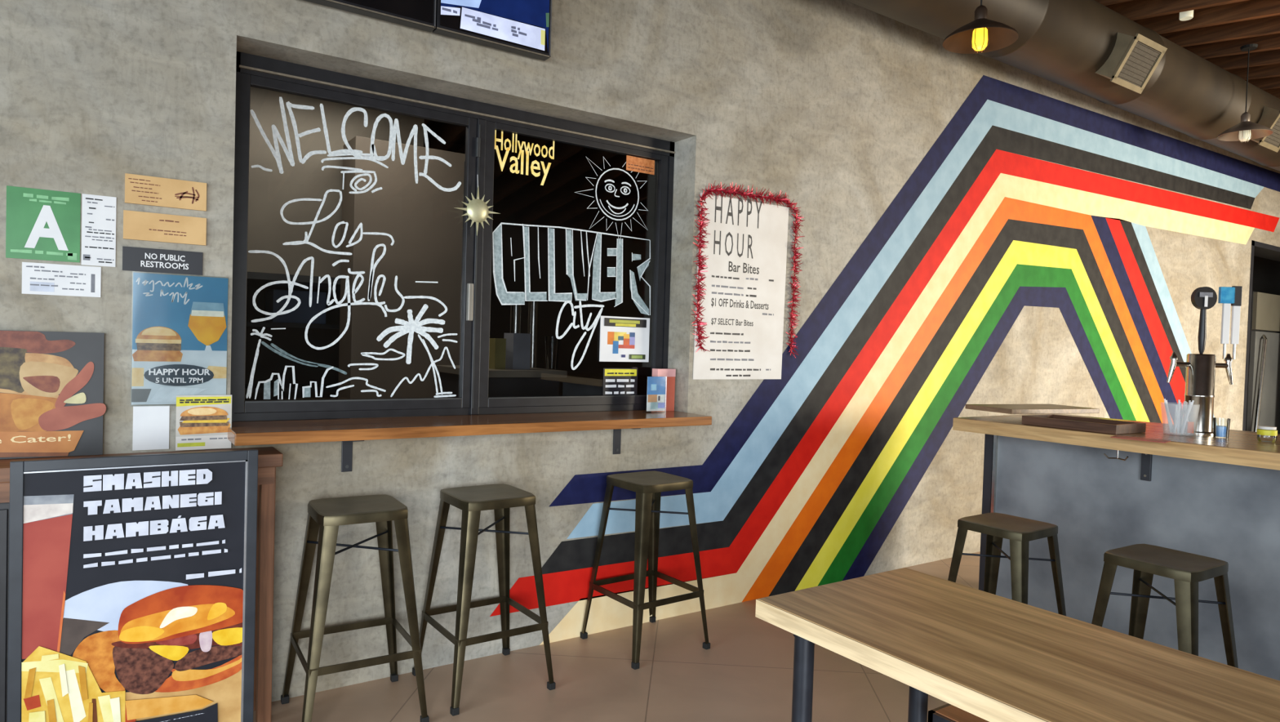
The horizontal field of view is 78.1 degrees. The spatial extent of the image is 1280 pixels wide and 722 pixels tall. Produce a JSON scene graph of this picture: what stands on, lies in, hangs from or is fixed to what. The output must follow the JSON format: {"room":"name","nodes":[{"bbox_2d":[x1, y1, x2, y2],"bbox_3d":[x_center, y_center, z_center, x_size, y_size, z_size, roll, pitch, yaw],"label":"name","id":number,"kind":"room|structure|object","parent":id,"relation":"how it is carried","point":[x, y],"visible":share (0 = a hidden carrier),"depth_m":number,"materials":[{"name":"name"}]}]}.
{"room":"burger restaurant","nodes":[
{"label":"burger restaurant","id":0,"kind":"room"},
{"bbox_2d":[231,137,656,422],"bbox_3d":[0.472,-1.063,8.234,16.400,4.500,0.300,1,2,-34],"label":"wall","id":1,"kind":"structure","parent":0,"point":[519,198],"depth_m":7.22,"materials":[{"name":"paint"}]},
{"bbox_2d":[246,86,424,293],"bbox_3d":[-2.360,-1.144,5.374,1.440,1.270,1.190,1,2,-34],"label":"range hood","id":2,"kind":"object","parent":1,"relation":"attached to","point":[268,191],"visible":0.19,"depth_m":4.86,"materials":[{"name":"metal"}]},
{"bbox_2d":[423,119,657,177],"bbox_3d":[1.421,-1.801,6.849,16.000,0.100,3.000,1,2,-34],"label":"ceiling","id":3,"kind":"structure","parent":0,"point":[448,132],"depth_m":6.77,"materials":[{"name":"black"}]},
{"bbox_2d":[253,551,980,721],"bbox_3d":[3.346,1.430,3.947,16.400,0.100,10.800,1,2,-34],"label":"floor","id":4,"kind":"structure","parent":0,"point":[746,672],"depth_m":3.17,"materials":[{"name":"stone"}]},
{"bbox_2d":[7,448,257,721],"bbox_3d":[-1.513,0.772,2.385,0.613,0.997,0.272,1,2,-34],"label":"poster","id":5,"kind":"object","parent":4,"relation":"on","point":[131,596],"visible":1,"depth_m":2.31,"materials":[{"name":"paper"}]},
{"bbox_2d":[83,539,241,579],"bbox_3d":[-1.411,0.604,2.349,0.405,0.110,0.001,1,2,-34],"label":"print","id":6,"kind":"object","parent":5,"relation":"attached to","point":[174,546],"depth_m":2.35},
{"bbox_2d":[0,446,283,721],"bbox_3d":[-1.910,0.783,2.410,1.463,0.950,0.198,1,2,-34],"label":"cabinet","id":7,"kind":"object","parent":4,"relation":"on","point":[269,458],"visible":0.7,"depth_m":2.74,"materials":[{"name":"brown wood"}]},
{"bbox_2d":[244,321,339,392],"bbox_3d":[-2.466,0.409,5.765,1.800,1.500,0.500,1,2,-34],"label":"storage rack","id":8,"kind":"object","parent":4,"relation":"on","point":[334,388],"visible":0.06,"depth_m":5.53,"materials":[{"name":"metal"}]},
{"bbox_2d":[244,382,337,392],"bbox_3d":[-2.459,0.195,5.760,1.800,0.030,0.500,1,2,-34],"label":"shelf","id":9,"kind":"object","parent":8,"relation":"attached to","point":[334,388],"depth_m":5.59,"materials":[{"name":"metal"}]},
{"bbox_2d":[246,321,339,328],"bbox_3d":[-2.446,-0.255,5.749,1.800,0.030,0.500,1,2,-34],"label":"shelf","id":10,"kind":"object","parent":8,"relation":"attached to","point":[248,323],"depth_m":5.47,"materials":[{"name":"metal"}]},
{"bbox_2d":[265,288,326,324],"bbox_3d":[-2.470,-0.384,5.654,0.350,0.229,0.320,1,2,-34],"label":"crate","id":11,"kind":"object","parent":8,"relation":"on","point":[304,313],"visible":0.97,"depth_m":5.53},
{"bbox_2d":[280,493,429,721],"bbox_3d":[-1.028,0.894,2.848,0.426,0.760,0.426,1,2,-32],"label":"bar stool","id":12,"kind":"object","parent":4,"relation":"on","point":[325,515],"visible":1,"depth_m":2.79,"materials":[{"name":"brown metal"}]},
{"bbox_2d":[337,135,465,418],"bbox_3d":[-1.450,-0.069,5.096,0.880,2.550,0.310,1,2,-34],"label":"tall cabinet","id":13,"kind":"object","parent":4,"relation":"on","point":[422,220],"visible":0.29,"depth_m":4.89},
{"bbox_2d":[412,483,555,715],"bbox_3d":[-0.617,0.900,3.140,0.426,0.760,0.426,1,2,-36],"label":"bar stool","id":14,"kind":"object","parent":4,"relation":"on","point":[500,497],"visible":0.94,"depth_m":3.09,"materials":[{"name":"black metal"}]},
{"bbox_2d":[434,364,567,415],"bbox_3d":[-0.783,0.642,4.287,0.487,1.210,0.650,1,2,-34],"label":"counter","id":15,"kind":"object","parent":4,"relation":"on","point":[533,381],"depth_m":4.08,"materials":[{"name":"metal"}]},
{"bbox_2d":[488,337,506,368],"bbox_3d":[-0.759,-0.039,4.145,0.060,0.160,0.120,1,2,-34],"label":"carton","id":16,"kind":"object","parent":15,"relation":"on","point":[497,349],"visible":0.71,"depth_m":4.10,"materials":[{"name":"cardboard"}]},
{"bbox_2d":[434,364,567,377],"bbox_3d":[-0.765,0.055,4.272,0.487,0.035,0.650,1,2,-34],"label":"countertop","id":17,"kind":"structure","parent":15,"relation":"on","point":[533,371],"depth_m":4.07,"materials":[{"name":"metal"}]},
{"bbox_2d":[510,304,521,333],"bbox_3d":[-0.705,-0.145,4.455,0.060,0.360,0.059,1,2,-34],"label":"canister","id":18,"kind":"object","parent":15,"relation":"on","point":[516,309],"visible":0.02,"depth_m":4.43,"materials":[{"name":"metal"}]},
{"bbox_2d":[503,333,530,368],"bbox_3d":[-0.658,-0.053,4.214,0.100,0.190,0.120,1,2,-34],"label":"dispenser","id":19,"kind":"object","parent":15,"relation":"on","point":[517,355],"visible":0.93,"depth_m":4.17,"materials":[{"name":"grey metal"}]},
{"bbox_2d":[527,301,538,367],"bbox_3d":[-0.614,-0.154,4.517,0.060,0.380,0.059,1,2,-34],"label":"canister","id":20,"kind":"object","parent":15,"relation":"on","point":[533,306],"visible":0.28,"depth_m":4.49,"materials":[{"name":"metal"}]},
{"bbox_2d":[545,336,559,368],"bbox_3d":[-0.482,-0.046,4.333,0.084,0.180,0.084,1,2,-34],"label":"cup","id":21,"kind":"object","parent":15,"relation":"on","point":[546,337],"visible":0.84,"depth_m":4.32,"materials":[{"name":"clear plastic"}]},
{"bbox_2d":[580,470,710,669],"bbox_3d":[0.032,0.908,3.592,0.426,0.760,0.426,1,2,-37],"label":"bar stool","id":22,"kind":"object","parent":4,"relation":"on","point":[648,486],"visible":1,"depth_m":3.54,"materials":[{"name":"black metal"}]},
{"bbox_2d":[928,702,989,721],"bbox_3d":[1.368,1.156,1.373,0.320,0.454,1.798,1,2,-34],"label":"bench","id":23,"kind":"object","parent":4,"relation":"on","point":[948,712],"visible":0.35,"depth_m":2.00,"materials":[{"name":"brown wood"}]},
{"bbox_2d":[947,511,1066,615],"bbox_3d":[1.460,0.993,3.163,0.404,0.699,0.404,1,2,-35],"label":"bar stool","id":24,"kind":"object","parent":4,"relation":"on","point":[1020,531],"visible":0.57,"depth_m":3.13,"materials":[{"name":"black metal"}]},
{"bbox_2d":[755,567,1279,721],"bbox_3d":[1.274,1.016,1.014,0.580,0.745,2.701,1,2,-34],"label":"table","id":25,"kind":"object","parent":4,"relation":"on","point":[992,657],"visible":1,"depth_m":1.66,"materials":[{"name":"brown wood"}]},
{"bbox_2d":[952,413,1279,679],"bbox_3d":[2.826,0.868,3.163,0.952,1.030,2.928,1,2,-34],"label":"bar counter","id":26,"kind":"object","parent":4,"relation":"on","point":[1208,495],"depth_m":3.54,"materials":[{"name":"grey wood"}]},
{"bbox_2d":[964,404,1099,413],"bbox_3d":[2.062,0.251,4.146,0.620,0.024,0.300,1,2,-23],"label":"serving board","id":27,"kind":"object","parent":26,"relation":"on","point":[1002,408],"visible":1,"depth_m":4.05,"materials":[{"name":"brown wood"}]},
{"bbox_2d":[1022,413,1146,434],"bbox_3d":[2.080,0.295,3.711,0.273,0.042,0.446,1,2,-34],"label":"wooden tray","id":28,"kind":"object","parent":26,"relation":"on","point":[1069,422],"visible":1,"depth_m":3.64,"materials":[{"name":"brown wood"}]},
{"bbox_2d":[954,413,1279,453],"bbox_3d":[2.842,0.385,3.152,0.948,0.062,2.928,1,2,-34],"label":"countertop","id":29,"kind":"structure","parent":26,"relation":"on","point":[1238,439],"depth_m":3.50,"materials":[{"name":"brown wood"}]},
{"bbox_2d":[1110,435,1170,443],"bbox_3d":[2.086,0.325,3.286,0.102,0.004,0.211,1,2,-40],"label":"menu","id":30,"kind":"object","parent":26,"relation":"on","point":[1114,436],"visible":1,"depth_m":3.27,"materials":[{"name":"brown wood"}]},
{"bbox_2d":[1166,285,1242,435],"bbox_3d":[2.584,-0.006,3.616,0.301,0.681,0.132,2,1,20],"label":"tower","id":31,"kind":"object","parent":26,"relation":"on","point":[1200,375],"visible":0.94,"depth_m":3.60,"materials":[{"name":"metal"}]},
{"bbox_2d":[1166,351,1190,382],"bbox_3d":[2.472,0.031,3.619,0.096,0.141,0.032,2,1,4],"label":"faucet","id":32,"kind":"object","parent":31,"relation":"on","point":[1174,363],"depth_m":3.61,"materials":[{"name":"metal"}]},
{"bbox_2d":[1215,353,1232,384],"bbox_3d":[2.677,0.037,3.622,0.096,0.141,0.032,2,1,4],"label":"faucet","id":33,"kind":"object","parent":31,"relation":"on","point":[1228,359],"depth_m":3.61,"materials":[{"name":"metal"}]},
{"bbox_2d":[1213,417,1230,438],"bbox_3d":[2.562,0.294,3.475,0.062,0.085,0.062,1,2,-34],"label":"tumbler","id":34,"kind":"object","parent":26,"relation":"on","point":[1220,431],"visible":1,"depth_m":3.46,"materials":[{"name":"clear glass"}]},
{"bbox_2d":[1216,425,1226,436],"bbox_3d":[2.562,0.310,3.475,0.054,0.046,0.054,1,2,-34],"label":"candle","id":35,"kind":"object","parent":34,"relation":"on","point":[1221,430],"depth_m":3.45,"materials":[{"name":"blue wax"}]},
{"bbox_2d":[1256,425,1277,442],"bbox_3d":[2.675,0.310,3.364,0.070,0.065,0.069,1,2,-34],"label":"sauce jar","id":36,"kind":"object","parent":26,"relation":"on","point":[1262,429],"visible":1,"depth_m":3.35,"materials":[{"name":"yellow glass"}]},
{"bbox_3d":[2.430,0.261,3.551,0.148,0.139,0.148,1,2,-34],"label":"cup","id":37,"kind":"object","parent":26,"relation":"on","visible":0},
{"bbox_2d":[1164,398,1171,432],"bbox_3d":[2.392,0.247,3.573,0.037,0.152,0.007,3,2,41],"label":"straw","id":38,"kind":"object","parent":37,"relation":"in","point":[1165,402],"visible":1,"depth_m":3.57,"materials":[{"name":"white plastic"}]},
{"bbox_2d":[1164,403,1173,432],"bbox_3d":[2.397,0.258,3.567,0.043,0.133,0.008,2,2,26],"label":"straw","id":39,"kind":"object","parent":37,"relation":"in","point":[1166,404],"visible":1,"depth_m":3.56,"materials":[{"name":"white plastic"}]},
{"bbox_2d":[1165,400,1173,432],"bbox_3d":[2.398,0.251,3.572,0.007,0.146,0.038,1,2,-30],"label":"straw","id":40,"kind":"object","parent":37,"relation":"in","point":[1166,400],"visible":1,"depth_m":3.56,"materials":[{"name":"white plastic"}]},
{"bbox_2d":[1173,404,1177,428],"bbox_3d":[2.442,0.263,3.596,0.007,0.124,0.040,3,2,41],"label":"straw","id":41,"kind":"object","parent":37,"relation":"in","point":[1175,419],"visible":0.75,"depth_m":3.59,"materials":[{"name":"white plastic"}]},
{"bbox_2d":[1173,406,1180,433],"bbox_3d":[2.409,0.263,3.535,0.024,0.123,0.007,2,1,10],"label":"straw","id":42,"kind":"object","parent":37,"relation":"in","point":[1179,410],"visible":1,"depth_m":3.53,"materials":[{"name":"white plastic"}]},
{"bbox_2d":[1175,405,1179,433],"bbox_3d":[2.410,0.263,3.536,0.025,0.125,0.007,1,1,-13],"label":"straw","id":43,"kind":"object","parent":37,"relation":"in","point":[1176,409],"visible":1,"depth_m":3.53,"materials":[{"name":"white plastic"}]},
{"bbox_2d":[1177,399,1180,432],"bbox_3d":[2.419,0.249,3.538,0.008,0.151,0.031,3,2,45],"label":"straw","id":44,"kind":"object","parent":37,"relation":"in","point":[1179,400],"visible":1,"depth_m":3.53,"materials":[{"name":"white plastic"}]},
{"bbox_2d":[1179,400,1185,432],"bbox_3d":[2.450,0.254,3.562,0.041,0.143,0.008,1,2,-36],"label":"straw","id":45,"kind":"object","parent":37,"relation":"in","point":[1184,403],"visible":1,"depth_m":3.56,"materials":[{"name":"white plastic"}]},
{"bbox_2d":[1180,401,1184,432],"bbox_3d":[2.457,0.256,3.574,0.025,0.139,0.008,2,2,25],"label":"straw","id":46,"kind":"object","parent":37,"relation":"in","point":[1180,402],"visible":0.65,"depth_m":3.57,"materials":[{"name":"white plastic"}]},
{"bbox_2d":[1182,401,1187,424],"bbox_3d":[2.459,0.255,3.562,0.020,0.141,0.008,2,1,16],"label":"straw","id":47,"kind":"object","parent":37,"relation":"in","point":[1186,402],"visible":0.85,"depth_m":3.56,"materials":[{"name":"white plastic"}]},
{"bbox_2d":[1181,401,1191,433],"bbox_3d":[2.433,0.253,3.508,0.034,0.146,0.007,3,2,42],"label":"straw","id":48,"kind":"object","parent":37,"relation":"in","point":[1190,402],"visible":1,"depth_m":3.51,"materials":[{"name":"white plastic"}]},
{"bbox_2d":[1184,404,1189,433],"bbox_3d":[2.449,0.259,3.529,0.007,0.134,0.027,1,1,-17],"label":"straw","id":49,"kind":"object","parent":37,"relation":"in","point":[1185,405],"visible":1,"depth_m":3.53,"materials":[{"name":"white plastic"}]},
{"bbox_2d":[1180,400,1194,433],"bbox_3d":[2.441,0.250,3.517,0.007,0.154,0.054,1,2,-22],"label":"straw","id":50,"kind":"object","parent":37,"relation":"in","point":[1193,401],"visible":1,"depth_m":3.50,"materials":[{"name":"white plastic"}]},
{"bbox_2d":[1183,400,1191,433],"bbox_3d":[2.451,0.251,3.530,0.008,0.151,0.026,2,1,-5],"label":"straw","id":51,"kind":"object","parent":37,"relation":"in","point":[1189,401],"visible":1,"depth_m":3.53,"materials":[{"name":"white plastic"}]},
{"bbox_2d":[1186,421,1194,432],"bbox_3d":[2.446,0.295,3.502,0.026,0.050,0.004,2,1,0],"label":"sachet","id":52,"kind":"object","parent":37,"relation":"in","point":[1190,424],"visible":1,"depth_m":3.50,"materials":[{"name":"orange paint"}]},
{"bbox_2d":[1091,543,1238,667],"bbox_3d":[1.776,1.014,2.689,0.404,0.699,0.404,1,2,-32],"label":"bar stool","id":53,"kind":"object","parent":4,"relation":"on","point":[1186,569],"visible":0.73,"depth_m":2.65,"materials":[{"name":"black metal"}]},
{"bbox_2d":[1245,290,1279,433],"bbox_3d":[7.713,0.272,10.051,1.905,2.183,0.910,1,2,-34],"label":"refrigerator","id":54,"kind":"object","parent":4,"relation":"on","point":[1263,400],"visible":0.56,"depth_m":9.36,"materials":[{"name":"metal"}]},
{"bbox_2d":[0,0,1279,701],"bbox_3d":[2.322,-0.940,5.504,16.400,4.500,0.300,1,2,-34],"label":"wall","id":55,"kind":"structure","parent":0,"point":[833,106],"depth_m":3.52,"materials":[{"name":"concrete"}]},
{"bbox_2d":[5,185,80,262],"bbox_3d":[-1.885,-0.430,2.493,0.187,0.222,0.003,1,2,-34],"label":"card","id":56,"kind":"object","parent":55,"relation":"attached to","point":[44,224],"visible":1,"depth_m":2.49,"materials":[{"name":"green paper"}]},
{"bbox_2d":[0,329,106,458],"bbox_3d":[-2.013,0.104,2.417,0.624,0.399,0.017,1,2,-34],"label":"poster","id":57,"kind":"object","parent":55,"relation":"attached to","point":[51,383],"visible":1,"depth_m":2.50,"materials":[{"name":"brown paper"}]},
{"bbox_2d":[22,262,101,297],"bbox_3d":[-1.850,-0.259,2.524,0.204,0.099,0.003,1,2,-34],"label":"slip","id":58,"kind":"object","parent":55,"relation":"attached to","point":[39,278],"visible":1,"depth_m":2.52,"materials":[{"name":"white paper"}]},
{"bbox_2d":[26,265,94,292],"bbox_3d":[-1.851,-0.259,2.521,0.178,0.079,0.001,1,2,-34],"label":"print","id":59,"kind":"object","parent":58,"relation":"attached to","point":[39,278],"depth_m":2.52,"materials":[{"name":"grey paper"}]},
{"bbox_2d":[81,193,116,266],"bbox_3d":[-1.766,-0.425,2.573,0.092,0.229,0.003,1,2,-34],"label":"sheet","id":60,"kind":"object","parent":55,"relation":"attached to","point":[98,211],"visible":1,"depth_m":2.57,"materials":[{"name":"white paper"}]},
{"bbox_2d":[132,405,169,450],"bbox_3d":[-1.659,0.227,2.675,0.105,0.149,0.003,1,2,-34],"label":"card","id":61,"kind":"object","parent":55,"relation":"attached to","point":[150,424],"visible":1,"depth_m":2.67,"materials":[{"name":"white paper"}]},
{"bbox_2d":[122,246,202,275],"bbox_3d":[-1.617,-0.339,2.676,0.233,0.079,0.006,1,2,-34],"label":"plaque","id":62,"kind":"object","parent":55,"relation":"attached to","point":[134,259],"visible":1,"depth_m":2.67,"materials":[{"name":"black plastic"}]},
{"bbox_2d":[140,253,188,269],"bbox_3d":[-1.612,-0.339,2.676,0.140,0.047,0.001,1,2,-34],"label":"print","id":63,"kind":"object","parent":62,"relation":"attached to","point":[183,265],"depth_m":2.68},
{"bbox_2d":[123,209,206,245],"bbox_3d":[-1.609,-0.450,2.674,0.241,0.094,0.010,1,2,-34],"label":"wooden plaque","id":64,"kind":"object","parent":55,"relation":"attached to","point":[137,225],"visible":1,"depth_m":2.67,"materials":[{"name":"beige wood"}]},
{"bbox_2d":[149,219,186,235],"bbox_3d":[-1.601,-0.453,2.673,0.108,0.049,0.001,1,2,-34],"label":"print","id":65,"kind":"object","parent":64,"relation":"attached to","point":[159,220],"depth_m":2.68},
{"bbox_2d":[124,173,206,211],"bbox_3d":[-1.604,-0.570,2.672,0.237,0.096,0.010,1,2,-34],"label":"wooden plaque","id":66,"kind":"object","parent":55,"relation":"attached to","point":[139,188],"visible":1,"depth_m":2.67,"materials":[{"name":"beige wood"}]},
{"bbox_2d":[128,177,199,204],"bbox_3d":[-1.606,-0.569,2.664,0.207,0.070,0.001,1,2,-34],"label":"print","id":67,"kind":"object","parent":66,"relation":"attached to","point":[186,193],"depth_m":2.69},
{"bbox_2d":[130,272,229,406],"bbox_3d":[-1.579,-0.072,2.713,0.288,0.452,0.007,1,2,-34],"label":"poster","id":68,"kind":"object","parent":55,"relation":"attached to","point":[180,322],"visible":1,"depth_m":2.71,"materials":[{"name":"blue paper"}]},
{"bbox_2d":[175,394,231,450],"bbox_3d":[-1.523,0.214,2.755,0.171,0.189,0.005,1,2,-34],"label":"flyer","id":69,"kind":"object","parent":55,"relation":"attached to","point":[202,421],"visible":0.99,"depth_m":2.75,"materials":[{"name":"paper"}]},
{"bbox_2d":[302,0,435,32],"bbox_3d":[-1.029,-1.670,2.972,0.524,0.720,0.078,1,2,-34],"label":"screen","id":70,"kind":"object","parent":55,"relation":"attached to","point":[420,15],"visible":1,"depth_m":3.01,"materials":[{"name":"plastic"}]},
{"bbox_2d":[230,51,675,421],"bbox_3d":[-0.717,-0.453,3.557,2.056,1.384,0.130,1,2,-34],"label":"window","id":71,"kind":"structure","parent":55,"relation":"in","point":[482,121],"depth_m":3.44,"materials":[{"name":"glass"}]},
{"bbox_2d":[453,181,500,235],"bbox_3d":[-0.713,-0.686,3.468,0.218,0.269,0.032,1,2,-34],"label":"sunburst ornament","id":72,"kind":"object","parent":71,"relation":"hanging from","point":[477,211],"visible":1,"depth_m":3.46,"materials":[{"name":"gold metal"}]},
{"bbox_2d":[602,368,637,395],"bbox_3d":[-0.098,0.105,3.974,0.204,0.137,0.004,1,2,-34],"label":"sticker","id":73,"kind":"object","parent":71,"relation":"attached to","point":[616,381],"visible":1,"depth_m":3.97,"materials":[{"name":"black paper"}]},
{"bbox_2d":[599,315,649,361],"bbox_3d":[-0.074,-0.109,3.977,0.294,0.226,0.010,1,2,-34],"label":"notice","id":74,"kind":"object","parent":71,"relation":"attached to","point":[622,339],"visible":1,"depth_m":3.97,"materials":[{"name":"white paper"}]},
{"bbox_2d":[626,155,654,174],"bbox_3d":[0.003,-0.991,3.993,0.171,0.073,0.004,1,2,-34],"label":"label","id":75,"kind":"object","parent":71,"relation":"attached to","point":[637,164],"visible":1,"depth_m":3.99,"materials":[{"name":"orange paper"}]},
{"bbox_2d":[227,409,711,471],"bbox_3d":[-0.614,0.341,3.378,2.060,0.186,0.379,1,2,-34],"label":"shelf","id":76,"kind":"object","parent":55,"relation":"attached to","point":[349,430],"visible":0.9,"depth_m":3.13,"materials":[{"name":"brown wood"}]},
{"bbox_2d":[644,376,666,413],"bbox_3d":[0.072,0.165,3.920,0.117,0.180,0.040,1,2,-34],"label":"holder","id":77,"kind":"object","parent":76,"relation":"on","point":[655,394],"visible":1,"depth_m":3.91,"materials":[{"name":"paper"}]},
{"bbox_2d":[652,368,675,411],"bbox_3d":[0.119,0.147,4.018,0.112,0.215,0.052,1,2,-34],"label":"box","id":78,"kind":"object","parent":76,"relation":"on","point":[670,373],"visible":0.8,"depth_m":4.01,"materials":[{"name":"cardboard"}]},
{"bbox_2d":[432,0,551,61],"bbox_3d":[-0.601,-1.664,3.262,0.501,0.720,0.079,1,2,-34],"label":"screen","id":79,"kind":"object","parent":55,"relation":"attached to","point":[519,27],"visible":1,"depth_m":3.25,"materials":[{"name":"plastic"}]},
{"bbox_2d":[693,192,788,379],"bbox_3d":[0.539,-0.377,4.136,0.623,0.946,0.004,1,2,-34],"label":"menu","id":80,"kind":"object","parent":55,"relation":"attached to","point":[746,251],"visible":1,"depth_m":4.13,"materials":[{"name":"paper"}]},
{"bbox_2d":[710,275,773,376],"bbox_3d":[0.539,-0.180,4.143,0.440,0.522,0.001,1,2,-34],"label":"print","id":81,"kind":"object","parent":80,"relation":"attached to","point":[751,278],"depth_m":4.11},
{"bbox_2d":[692,182,804,357],"bbox_3d":[0.579,-0.470,4.135,0.762,0.900,0.030,1,2,-34],"label":"tinsel garland","id":82,"kind":"object","parent":80,"relation":"attached to","point":[731,191],"visible":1,"depth_m":4.07},
{"bbox_2d":[489,75,1279,644],"bbox_3d":[3.557,-0.347,6.184,10.053,3.356,0.001,1,2,-34],"label":"mural","id":83,"kind":"object","parent":55,"relation":"attached to","point":[807,483],"visible":0.8,"depth_m":5.00,"materials":[{"name":"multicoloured paint"}]},
{"bbox_2d":[1242,240,1279,431],"bbox_3d":[6.957,0.087,8.689,2.330,2.573,0.302,1,2,-34],"label":"door frame","id":84,"kind":"structure","parent":55,"relation":"in","point":[1259,249],"depth_m":7.94,"materials":[{"name":"black metal"}]},
{"bbox_2d":[1252,256,1279,295],"bbox_3d":[10.118,-0.776,8.437,0.200,4.500,10.800,1,2,-34],"label":"wall","id":85,"kind":"structure","parent":0,"point":[1266,272],"depth_m":10.68,"materials":[{"name":"paint"}]},
{"bbox_3d":[4.384,-2.257,2.490,16.400,1.055,7.500,1,2,-34],"label":"ceiling","id":86,"kind":"structure","parent":0,"visible":0},
{"bbox_2d":[1094,0,1132,5],"bbox_3d":[5.043,-2.068,2.824,0.050,1.175,7.100,1,2,-34],"label":"ceiling beam","id":87,"kind":"structure","parent":86,"relation":"attached to","point":[1105,2],"depth_m":5.46,"materials":[{"name":"brown wood"}]},
{"bbox_2d":[1105,0,1248,20],"bbox_3d":[5.382,-2.063,3.054,0.050,1.175,7.100,1,2,-34],"label":"ceiling beam","id":88,"kind":"structure","parent":86,"relation":"attached to","point":[1134,10],"depth_m":5.57,"materials":[{"name":"brown wood"}]},
{"bbox_2d":[1178,9,1193,21],"bbox_3d":[3.883,-2.502,5.600,0.100,0.145,0.098,1,2,-34],"label":"spotlight","id":89,"kind":"object","parent":86,"relation":"attached to","point":[1184,15],"visible":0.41,"depth_m":5.58,"materials":[{"name":"white metal"}]},
{"bbox_2d":[1133,0,1279,34],"bbox_3d":[5.722,-2.059,3.285,0.050,1.175,7.100,1,2,-34],"label":"ceiling beam","id":90,"kind":"structure","parent":86,"relation":"attached to","point":[1248,10],"depth_m":5.62,"materials":[{"name":"brown wood"}]},
{"bbox_2d":[1159,15,1279,47],"bbox_3d":[6.061,-2.054,3.515,0.050,1.175,7.100,1,2,-34],"label":"ceiling beam","id":91,"kind":"structure","parent":86,"relation":"attached to","point":[1267,25],"depth_m":5.92,"materials":[{"name":"brown wood"}]},
{"bbox_2d":[1183,33,1279,58],"bbox_3d":[6.400,-2.049,3.745,0.050,1.175,7.100,1,2,-34],"label":"ceiling beam","id":92,"kind":"structure","parent":86,"relation":"attached to","point":[1271,42],"depth_m":6.23,"materials":[{"name":"brown wood"}]},
{"bbox_2d":[1204,48,1279,70],"bbox_3d":[6.739,-2.045,3.975,0.050,1.175,7.100,1,2,-34],"label":"ceiling beam","id":93,"kind":"structure","parent":86,"relation":"attached to","point":[1267,57],"depth_m":6.50,"materials":[{"name":"brown wood"}]},
{"bbox_2d":[1217,44,1273,142],"bbox_3d":[4.650,-2.042,6.043,0.345,0.729,0.345,1,2,-34],"label":"pendant lamp","id":94,"kind":"object","parent":86,"relation":"hanging from","point":[1246,130],"visible":1,"depth_m":6.03,"materials":[{"name":"metal"}]},
{"bbox_2d":[1238,129,1250,141],"bbox_3d":[4.641,-1.744,6.050,0.074,0.115,0.074,1,2,-34],"label":"bulb","id":95,"kind":"object","parent":94,"relation":"on","point":[1244,135],"depth_m":6.02,"materials":[{"name":"white glass"}]},
{"bbox_2d":[1240,111,1250,122],"bbox_3d":[4.645,-1.864,6.047,0.060,0.085,0.060,1,2,-34],"label":"socket","id":96,"kind":"object","parent":94,"relation":"attached to","point":[1246,117],"depth_m":6.02,"materials":[{"name":"metal"}]},
{"bbox_2d":[1226,63,1279,79],"bbox_3d":[7.079,-2.040,4.205,0.050,1.175,7.100,1,2,-34],"label":"ceiling beam","id":97,"kind":"structure","parent":86,"relation":"attached to","point":[1269,70],"depth_m":6.77,"materials":[{"name":"brown wood"}]},
{"bbox_2d":[1244,76,1279,89],"bbox_3d":[7.418,-2.035,4.435,0.050,1.175,7.100,1,2,-34],"label":"ceiling beam","id":98,"kind":"structure","parent":86,"relation":"attached to","point":[1273,82],"depth_m":7.06,"materials":[{"name":"brown wood"}]},
{"bbox_2d":[1263,88,1279,98],"bbox_3d":[7.757,-2.031,4.665,0.050,1.175,7.100,1,2,-34],"label":"ceiling beam","id":99,"kind":"structure","parent":86,"relation":"attached to","point":[1276,91],"depth_m":7.35,"materials":[{"name":"brown wood"}]},
{"bbox_3d":[3.346,-2.091,1.674,0.050,1.175,7.100,1,2,-34],"label":"ceiling","id":100,"kind":"structure","parent":86,"relation":"attached to","visible":0},
{"bbox_2d":[942,0,1018,53],"bbox_3d":[1.728,-1.998,3.971,0.355,0.872,0.355,1,2,-34],"label":"pendant lamp","id":101,"kind":"object","parent":100,"relation":"hanging from","point":[981,35],"visible":1,"depth_m":3.98,"materials":[{"name":"metal"}]},
{"bbox_2d":[972,27,987,50],"bbox_3d":[1.716,-1.628,3.980,0.074,0.115,0.074,1,2,-34],"label":"bulb","id":102,"kind":"object","parent":101,"relation":"on","point":[980,36],"depth_m":3.95,"materials":[{"name":"yellow glass"}]},
{"bbox_2d":[974,4,987,20],"bbox_3d":[1.720,-1.748,3.977,0.060,0.085,0.060,1,2,-34],"label":"socket","id":103,"kind":"object","parent":101,"relation":"attached to","point":[981,11],"depth_m":3.95,"materials":[{"name":"metal"}]},
{"bbox_3d":[-2.363,-0.899,-2.021,0.200,4.500,7.500,1,2,-34],"label":"wall","id":104,"kind":"structure","parent":0,"visible":0},
{"bbox_2d":[844,0,1279,171],"bbox_3d":[2.266,-2.102,4.755,15.040,0.584,0.666,1,2,-34],"label":"ventilation duct","id":105,"kind":"object","parent":104,"relation":"attached to","point":[1087,47],"visible":0.9,"depth_m":5.13,"materials":[{"name":"metal"}]},
{"bbox_2d":[1095,31,1167,93],"bbox_3d":[3.203,-1.956,5.168,0.400,0.328,0.289,1,2,-34],"label":"air register","id":106,"kind":"object","parent":105,"relation":"attached to","point":[1131,60],"depth_m":5.10,"materials":[{"name":"metal"}]},
{"bbox_2d":[1251,106,1279,152],"bbox_3d":[5.232,-1.928,6.545,0.400,0.328,0.289,1,2,-34],"label":"air register","id":107,"kind":"object","parent":105,"relation":"attached to","point":[1268,117],"depth_m":6.45,"materials":[{"name":"metal"}]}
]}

